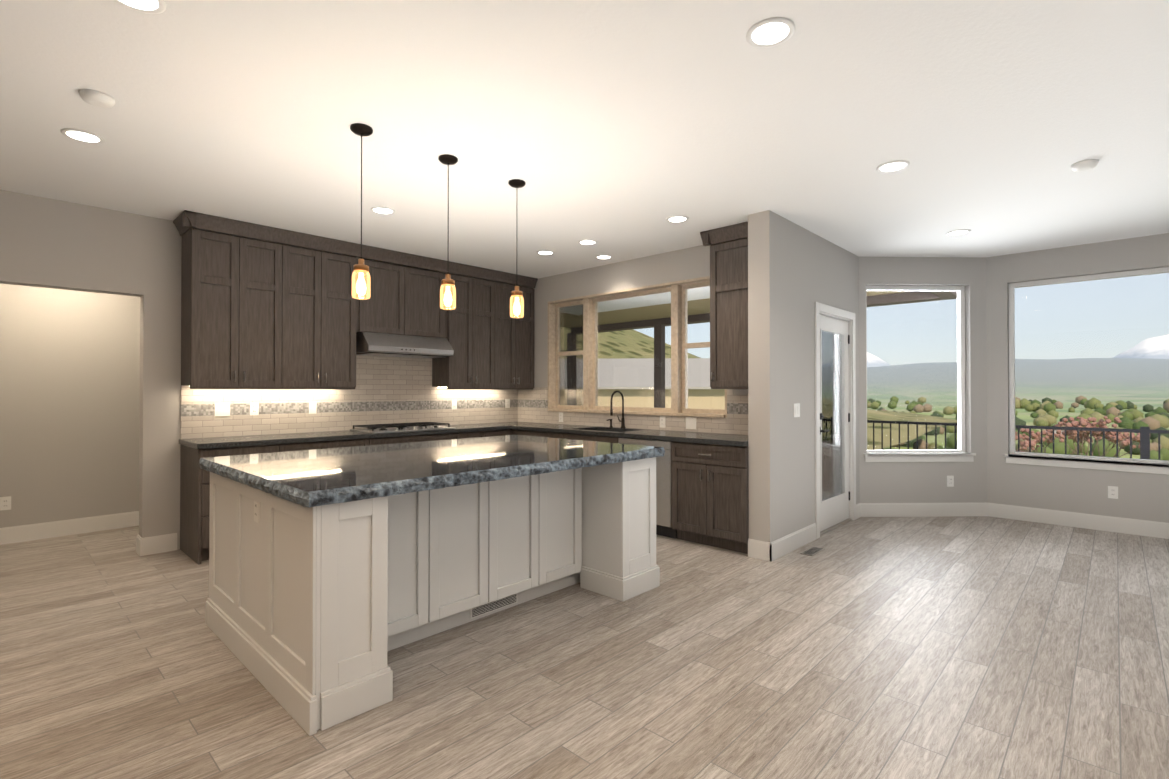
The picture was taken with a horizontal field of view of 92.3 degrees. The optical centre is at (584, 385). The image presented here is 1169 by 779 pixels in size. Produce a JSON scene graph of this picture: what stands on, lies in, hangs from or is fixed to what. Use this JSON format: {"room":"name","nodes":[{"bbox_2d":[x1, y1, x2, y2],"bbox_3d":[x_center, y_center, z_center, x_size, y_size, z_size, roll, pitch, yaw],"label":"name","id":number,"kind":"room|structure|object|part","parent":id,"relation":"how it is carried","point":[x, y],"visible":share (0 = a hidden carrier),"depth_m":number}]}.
{"room":"kitchen","nodes":[
{"label":"kitchen","id":0,"kind":"room"},
{"bbox_2d":[0,516,1168,778],"bbox_3d":[0.417,1.407,2.347,11.950,0.120,11.110,0,-1,43],"label":"floor","id":1,"kind":"structure","parent":0,"point":[940,648],"depth_m":2.63},
{"bbox_2d":[180,443,287,564],"bbox_3d":[-2.946,0.925,4.720,0.603,0.880,0.630,0,-1,43],"label":"base cabinet","id":2,"kind":"object","parent":1,"relation":"on","point":[194,507],"depth_m":4.41},
{"bbox_2d":[179,422,510,448],"bbox_3d":[-1.903,0.472,5.796,0.625,0.040,3.652,0,-1,43],"label":"countertop","id":3,"kind":"structure","parent":2,"relation":"on","point":[251,440],"depth_m":5.02},
{"bbox_2d":[350,422,455,432],"bbox_3d":[-1.873,0.425,5.828,0.520,0.052,0.910,0,-1,43],"label":"cooktop","id":4,"kind":"object","parent":3,"relation":"in","point":[393,427],"visible":1,"depth_m":5.69},
{"bbox_2d":[288,438,375,450],"bbox_3d":[-2.483,0.929,5.210,0.603,0.880,0.840,0,-1,43],"label":"base cabinet","id":5,"kind":"object","parent":1,"relation":"on","point":[367,441],"depth_m":5.01},
{"bbox_2d":[376,432,467,444],"bbox_3d":[-1.892,0.934,5.835,0.603,0.880,1.120,0,-1,43],"label":"base cabinet","id":6,"kind":"object","parent":1,"relation":"on","point":[445,436],"depth_m":5.66},
{"bbox_2d":[206,457,659,735],"bbox_3d":[-0.823,0.916,3.510,1.516,0.879,2.282,0,-1,43],"label":"kitchen island","id":7,"kind":"object","parent":1,"relation":"on","point":[315,614],"depth_m":2.89},
{"bbox_2d":[254,501,259,522],"bbox_3d":[-1.560,0.589,2.671,0.070,0.115,0.007,0,-1,43],"label":"outlet","id":8,"kind":"object","parent":7,"relation":"attached to","point":[256,511],"visible":0.96,"depth_m":2.66},
{"bbox_2d":[199,435,664,507],"bbox_3d":[-0.829,0.444,3.519,1.618,0.060,2.368,0,-1,43],"label":"island countertop","id":9,"kind":"structure","parent":7,"relation":"on","point":[312,478],"depth_m":2.97},
{"bbox_3d":[-0.534,1.303,3.344,0.008,0.067,0.350,0,-1,43],"label":"air vent panel on the kitchen island","id":10,"kind":"part","parent":7,"relation":"part of"},
{"bbox_2d":[468,429,511,437],"bbox_3d":[-1.340,0.939,6.419,0.603,0.880,0.727,0,-1,43],"label":"base cabinet","id":11,"kind":"object","parent":1,"relation":"on","point":[475,434],"depth_m":6.29},
{"bbox_2d":[513,429,604,441],"bbox_3d":[-0.312,0.938,6.401,0.907,0.880,0.603,0,-1,43],"label":"base cabinet","id":12,"kind":"object","parent":1,"relation":"on","point":[515,432],"depth_m":5.93},
{"bbox_2d":[618,437,676,538],"bbox_3d":[0.726,0.933,5.371,0.606,0.875,0.636,0,-1,43],"label":"dishwasher","id":13,"kind":"object","parent":1,"relation":"on","point":[663,496],"visible":0.19,"depth_m":5.04},
{"bbox_2d":[671,441,748,553],"bbox_3d":[1.233,0.927,4.940,0.715,0.880,0.603,0,-1,43],"label":"base cabinet","id":14,"kind":"object","parent":1,"relation":"on","point":[709,494],"depth_m":4.70},
{"bbox_2d":[507,422,747,446],"bbox_3d":[0.421,0.471,5.683,2.910,0.040,0.622,0,-1,43],"label":"countertop","id":15,"kind":"structure","parent":14,"relation":"on","point":[635,433],"depth_m":5.42},
{"bbox_2d":[606,390,625,427],"bbox_3d":[0.295,0.250,6.043,0.218,0.405,0.232,0,-1,43],"label":"faucet","id":16,"kind":"object","parent":15,"relation":"on","point":[622,420],"visible":1,"depth_m":6.03},
{"bbox_2d":[800,546,824,555],"bbox_3d":[1.881,1.361,4.631,0.100,0.006,0.280,0,-1,43],"label":"floor vent","id":17,"kind":"object","parent":1,"relation":"in","point":[813,550],"visible":1,"depth_m":4.61},
{"bbox_2d":[0,190,1168,549],"bbox_3d":[0.417,-0.023,2.359,11.650,2.740,10.810,0,-1,43],"label":"wall","id":18,"kind":"structure","parent":0,"point":[90,360],"depth_m":5.08},
{"bbox_2d":[0,496,10,510],"bbox_3d":[-5.012,1.016,4.862,0.007,0.115,0.070,0,-1,43],"label":"outlet","id":19,"kind":"object","parent":18,"relation":"attached to","point":[5,503],"visible":1,"depth_m":4.86},
{"bbox_2d":[0,511,138,544],"bbox_3d":[-4.804,1.297,5.075,0.014,0.142,3.500,0,-1,43],"label":"baseboard","id":20,"kind":"structure","parent":18,"relation":"attached to","point":[22,533],"depth_m":5.14},
{"bbox_2d":[180,211,292,385],"bbox_3d":[-3.005,-0.689,4.856,0.348,1.369,0.729,0,-1,43],"label":"upper cabinet","id":21,"kind":"object","parent":18,"relation":"attached to","point":[268,311],"depth_m":4.69},
{"bbox_2d":[293,231,360,385],"bbox_3d":[-2.586,-0.685,5.300,0.348,1.369,0.729,0,-1,43],"label":"upper cabinet","id":22,"kind":"object","parent":18,"relation":"attached to","point":[324,307],"depth_m":5.22},
{"bbox_2d":[180,355,515,438],"bbox_3d":[-2.125,-0.036,6.027,0.012,0.977,3.648,0,-1,43],"label":"backsplash","id":23,"kind":"structure","parent":18,"relation":"attached to","point":[389,390],"depth_m":5.80},
{"bbox_2d":[215,403,229,415],"bbox_3d":[-3.166,0.207,4.912,0.008,0.115,0.116,0,-1,43],"label":"electrical outlet","id":24,"kind":"object","parent":23,"relation":"attached to","point":[222,409],"visible":1,"depth_m":4.91},
{"bbox_2d":[250,403,258,414],"bbox_3d":[-2.994,0.208,5.093,0.007,0.115,0.070,0,-1,43],"label":"electrical outlet","id":25,"kind":"object","parent":23,"relation":"attached to","point":[254,408],"visible":1,"depth_m":5.09},
{"bbox_2d":[309,402,316,413],"bbox_3d":[-2.644,0.211,5.464,0.008,0.115,0.070,0,-1,43],"label":"electrical outlet","id":26,"kind":"object","parent":23,"relation":"attached to","point":[312,407],"visible":1,"depth_m":5.46},
{"bbox_2d":[452,400,456,409],"bbox_3d":[-1.538,0.220,6.634,0.007,0.115,0.070,0,-1,43],"label":"electrical outlet","id":27,"kind":"object","parent":23,"relation":"attached to","point":[454,404],"visible":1,"depth_m":6.63},
{"bbox_2d":[505,399,509,407],"bbox_3d":[-0.988,0.225,7.215,0.007,0.115,0.070,0,-1,43],"label":"electrical outlet","id":28,"kind":"object","parent":23,"relation":"attached to","point":[507,403],"visible":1,"depth_m":7.21},
{"bbox_2d":[357,258,412,335],"bbox_3d":[-2.145,-0.890,5.786,0.323,0.723,0.577,0,-1,43],"label":"upper cabinet","id":29,"kind":"object","parent":18,"relation":"attached to","point":[389,308],"depth_m":5.72},
{"bbox_2d":[413,266,448,337],"bbox_3d":[-1.829,-0.888,6.119,0.323,0.723,0.577,0,-1,43],"label":"upper cabinet","id":30,"kind":"object","parent":18,"relation":"attached to","point":[429,320],"depth_m":6.06},
{"bbox_2d":[356,332,453,357],"bbox_3d":[-1.915,-0.419,5.880,0.500,0.210,0.950,0,-1,43],"label":"range hood","id":31,"kind":"object","parent":30,"relation":"attached to","point":[382,344],"visible":0.96,"depth_m":5.68},
{"bbox_2d":[429,262,500,388],"bbox_3d":[-1.385,-0.675,6.570,0.348,1.369,0.687,0,-1,43],"label":"upper cabinet","id":32,"kind":"object","parent":18,"relation":"attached to","point":[474,338],"depth_m":6.43},
{"bbox_2d":[501,271,536,388],"bbox_3d":[-0.994,-0.672,6.983,0.348,1.369,0.687,0,-1,43],"label":"upper cabinet","id":33,"kind":"object","parent":18,"relation":"attached to","point":[517,334],"depth_m":6.91},
{"bbox_2d":[516,387,747,434],"bbox_3d":[0.422,0.231,6.120,3.510,0.445,0.011,0,-1,43],"label":"backsplash","id":34,"kind":"structure","parent":18,"relation":"attached to","point":[532,403],"depth_m":5.98},
{"bbox_2d":[559,412,562,421],"bbox_3d":[-0.283,0.376,6.775,0.070,0.115,0.007,0,-1,43],"label":"electrical outlet","id":35,"kind":"object","parent":34,"relation":"attached to","point":[560,416],"visible":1,"depth_m":6.77},
{"bbox_2d":[660,416,665,427],"bbox_3d":[0.799,0.368,5.751,0.070,0.115,0.007,0,-1,43],"label":"electrical outlet","id":36,"kind":"object","parent":34,"relation":"attached to","point":[662,421],"visible":1,"depth_m":5.74},
{"bbox_2d":[686,417,695,428],"bbox_3d":[1.046,0.366,5.518,0.116,0.115,0.008,0,-1,43],"label":"electrical outlet","id":37,"kind":"object","parent":34,"relation":"attached to","point":[690,422],"visible":1,"depth_m":5.52},
{"bbox_2d":[548,276,726,417],"bbox_3d":[0.485,-0.373,6.159,2.466,1.356,0.174,0,-1,43],"label":"kitchen window","id":38,"kind":"structure","parent":18,"relation":"in","point":[573,365],"depth_m":6.54},
{"bbox_2d":[700,222,747,388],"bbox_3d":[1.365,-0.672,4.962,0.537,1.399,0.408,0,-1,43],"label":"upper cabinet","id":39,"kind":"object","parent":18,"relation":"attached to","point":[728,307],"visible":0.67,"depth_m":4.88},
{"bbox_2d":[598,291,956,407],"bbox_3d":[1.014,-0.097,9.054,7.720,3.088,4.740,0,-1,43],"label":"roof","id":40,"kind":"structure","parent":18,"relation":"attached to","point":[698,317],"depth_m":10.89},
{"bbox_2d":[764,523,815,561],"bbox_3d":[1.754,1.294,4.691,0.013,0.142,0.909,0,-1,43],"label":"baseboard","id":41,"kind":"structure","parent":18,"relation":"attached to","point":[780,547],"depth_m":4.60},
{"bbox_2d":[794,403,799,416],"bbox_3d":[1.796,0.205,4.748,0.008,0.115,0.116,0,-1,43],"label":"light switch","id":42,"kind":"object","parent":18,"relation":"attached to","point":[796,409],"visible":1,"depth_m":4.75},
{"bbox_2d":[819,314,849,531],"bbox_3d":[2.413,0.343,5.433,0.103,2.011,0.870,0,-1,43],"label":"patio door","id":43,"kind":"structure","parent":18,"relation":"in","point":[834,442],"depth_m":5.50},
{"bbox_2d":[815,302,855,538],"bbox_3d":[2.366,0.309,5.475,0.197,2.122,1.046,0,-1,43],"label":"door frame","id":44,"kind":"structure","parent":18,"relation":"attached to","point":[833,312],"depth_m":5.61},
{"bbox_2d":[863,286,975,461],"bbox_3d":[3.528,-0.137,5.968,0.930,1.873,0.930,0,-1,43],"label":"bay window","id":45,"kind":"structure","parent":18,"relation":"in","point":[960,454],"depth_m":6.02},
{"bbox_2d":[856,502,991,518],"bbox_3d":[3.516,1.303,5.852,0.980,0.142,1.080,0,-1,43],"label":"baseboard","id":46,"kind":"structure","parent":18,"relation":"attached to","point":[862,509],"depth_m":5.91},
{"bbox_2d":[947,476,953,486],"bbox_3d":[3.864,1.005,5.932,0.053,0.115,0.053,0,-1,43],"label":"outlet","id":47,"kind":"object","parent":18,"relation":"attached to","point":[950,481],"visible":1,"depth_m":5.93},
{"bbox_2d":[992,503,1168,538],"bbox_3d":[6.192,1.289,4.111,5.320,0.142,0.014,0,-1,43],"label":"baseboard","id":48,"kind":"structure","parent":18,"relation":"attached to","point":[1056,517],"depth_m":5.41},
{"bbox_2d":[1004,267,1168,474],"bbox_3d":[5.375,-0.144,4.977,2.670,1.873,0.165,0,-1,43],"label":"bay window","id":49,"kind":"structure","parent":18,"relation":"in","point":[1102,463],"depth_m":5.51},
{"bbox_2d":[1108,486,1117,498],"bbox_3d":[4.965,1.000,5.277,0.070,0.115,0.007,0,-1,43],"label":"outlet","id":50,"kind":"object","parent":18,"relation":"attached to","point":[1113,492],"visible":1,"depth_m":5.27},
{"bbox_2d":[0,0,1168,311],"bbox_3d":[0.417,-1.468,2.370,11.950,0.150,11.110,0,-1,43],"label":"ceiling","id":51,"kind":"structure","parent":0,"point":[620,130],"depth_m":2.94},
{"bbox_2d":[60,128,104,143],"bbox_3d":[-2.780,-1.383,3.114,0.184,0.007,0.184,0,-1,43],"label":"recessed light","id":52,"kind":"object","parent":51,"relation":"in","point":[82,136],"visible":1,"depth_m":3.11},
{"bbox_2d":[79,89,114,107],"bbox_3d":[-2.337,-1.372,2.695,0.130,0.036,0.130,0,-1,43],"label":"smoke detector","id":53,"kind":"object","parent":51,"relation":"attached to","point":[97,98],"visible":1,"depth_m":2.67},
{"bbox_2d":[114,0,165,13],"bbox_3d":[-1.610,-1.392,2.008,0.184,0.007,0.184,0,-1,43],"label":"recessed light","id":54,"kind":"object","parent":51,"relation":"in","point":[152,6],"visible":1,"depth_m":2.05},
{"bbox_2d":[350,123,372,299],"bbox_3d":[-1.200,-0.928,3.021,0.116,0.920,0.116,0,-1,43],"label":"pendant light","id":55,"kind":"object","parent":51,"relation":"hanging from","point":[361,130],"visible":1,"depth_m":3.01},
{"bbox_2d":[371,206,394,214],"bbox_3d":[-1.578,-1.373,4.400,0.184,0.007,0.184,0,-1,43],"label":"recessed light","id":56,"kind":"object","parent":51,"relation":"in","point":[382,210],"visible":1,"depth_m":4.39},
{"bbox_2d":[438,154,457,309],"bbox_3d":[-0.829,-0.925,3.413,0.116,0.920,0.116,0,-1,43],"label":"pendant light","id":57,"kind":"object","parent":51,"relation":"hanging from","point":[448,160],"visible":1,"depth_m":3.40},
{"bbox_2d":[508,179,525,317],"bbox_3d":[-0.458,-0.922,3.805,0.116,0.920,0.116,0,-1,43],"label":"pendant light","id":58,"kind":"object","parent":51,"relation":"hanging from","point":[516,293],"visible":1,"depth_m":3.79},
{"bbox_2d":[536,250,553,254],"bbox_3d":[-0.399,-1.363,5.749,0.184,0.007,0.184,0,-1,43],"label":"recessed light","id":59,"kind":"object","parent":51,"relation":"in","point":[544,252],"visible":1,"depth_m":5.73},
{"bbox_2d":[578,239,596,244],"bbox_3d":[0.029,-1.366,5.343,0.184,0.007,0.184,0,-1,43],"label":"recessed light","id":60,"kind":"object","parent":51,"relation":"in","point":[587,242],"visible":0.98,"depth_m":5.34},
{"bbox_2d":[595,255,611,258],"bbox_3d":[0.204,-1.361,5.936,0.184,0.007,0.184,0,-1,43],"label":"recessed light","id":61,"kind":"object","parent":51,"relation":"in","point":[603,256],"visible":0.98,"depth_m":5.91},
{"bbox_2d":[666,215,688,222],"bbox_3d":[0.764,-1.371,4.621,0.184,0.007,0.184,0,-1,43],"label":"recessed light","id":62,"kind":"object","parent":51,"relation":"in","point":[676,219],"visible":1,"depth_m":4.61},
{"bbox_2d":[746,17,794,47],"bbox_3d":[0.733,-1.390,2.216,0.184,0.007,0.184,0,-1,43],"label":"recessed light","id":63,"kind":"object","parent":51,"relation":"in","point":[770,32],"visible":1,"depth_m":2.21},
{"bbox_2d":[876,160,909,172],"bbox_3d":[1.941,-1.380,3.537,0.184,0.007,0.184,0,-1,43],"label":"recessed light","id":64,"kind":"object","parent":51,"relation":"in","point":[893,166],"visible":1,"depth_m":3.53},
{"bbox_2d":[946,229,970,235],"bbox_3d":[3.335,-1.368,5.012,0.184,0.007,0.184,0,-1,43],"label":"recessed light","id":65,"kind":"object","parent":51,"relation":"in","point":[958,232],"visible":0.96,"depth_m":5.00},
{"bbox_2d":[1071,159,1098,171],"bbox_3d":[3.109,-1.366,3.492,0.130,0.036,0.130,0,-1,43],"label":"smoke detector","id":66,"kind":"object","parent":51,"relation":"attached to","point":[1085,165],"visible":1,"depth_m":3.46},
{"label":"outside","id":67,"kind":"structure","parent":0,"visible":0},
{"bbox_2d":[598,330,957,449],"bbox_3d":[-83.122,-18.841,402.858,590.637,76.494,454.044,0,-1,43],"label":"hill","id":68,"kind":"structure","parent":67,"point":[643,348],"depth_m":255.17},
{"bbox_2d":[867,358,1168,458],"bbox_3d":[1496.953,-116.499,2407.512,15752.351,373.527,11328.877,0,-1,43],"label":"terrain","id":69,"kind":"structure","parent":67,"point":[1118,377],"depth_m":2924.00},
{"bbox_2d":[598,358,724,413],"bbox_3d":[1.829,2.805,41.794,23.098,9.700,22.329,0,-1,43],"label":"building","id":70,"kind":"structure","parent":69,"relation":"on","point":[703,364],"depth_m":36.32},
{"bbox_2d":[867,396,1168,460],"bbox_3d":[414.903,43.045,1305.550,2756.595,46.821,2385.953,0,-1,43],"label":"trees","id":71,"kind":"object","parent":69,"relation":"on","point":[1038,413],"depth_m":652.19},
{"bbox_2d":[1015,416,1139,457],"bbox_3d":[25.367,4.937,28.912,5.269,6.918,3.070,0,-1,43],"label":"bushes","id":72,"kind":"object","parent":69,"relation":"on","point":[1073,435],"depth_m":28.54},
{"bbox_3d":[3.574,1.529,6.450,15.000,0.200,4.490,0,-1,43],"label":"deck","id":73,"kind":"object","parent":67,"visible":0},
{"bbox_2d":[867,420,1168,459],"bbox_3d":[5.082,0.966,8.021,14.840,0.950,0.080,0,-1,43],"label":"railing","id":74,"kind":"object","parent":73,"relation":"on","point":[1144,436],"depth_m":7.04},
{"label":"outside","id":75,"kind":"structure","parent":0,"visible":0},
{"bbox_2d":[867,334,1168,366],"bbox_3d":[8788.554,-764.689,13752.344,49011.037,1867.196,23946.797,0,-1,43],"label":"mountains","id":76,"kind":"structure","parent":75,"point":[1138,350],"depth_m":18032.21}
]}

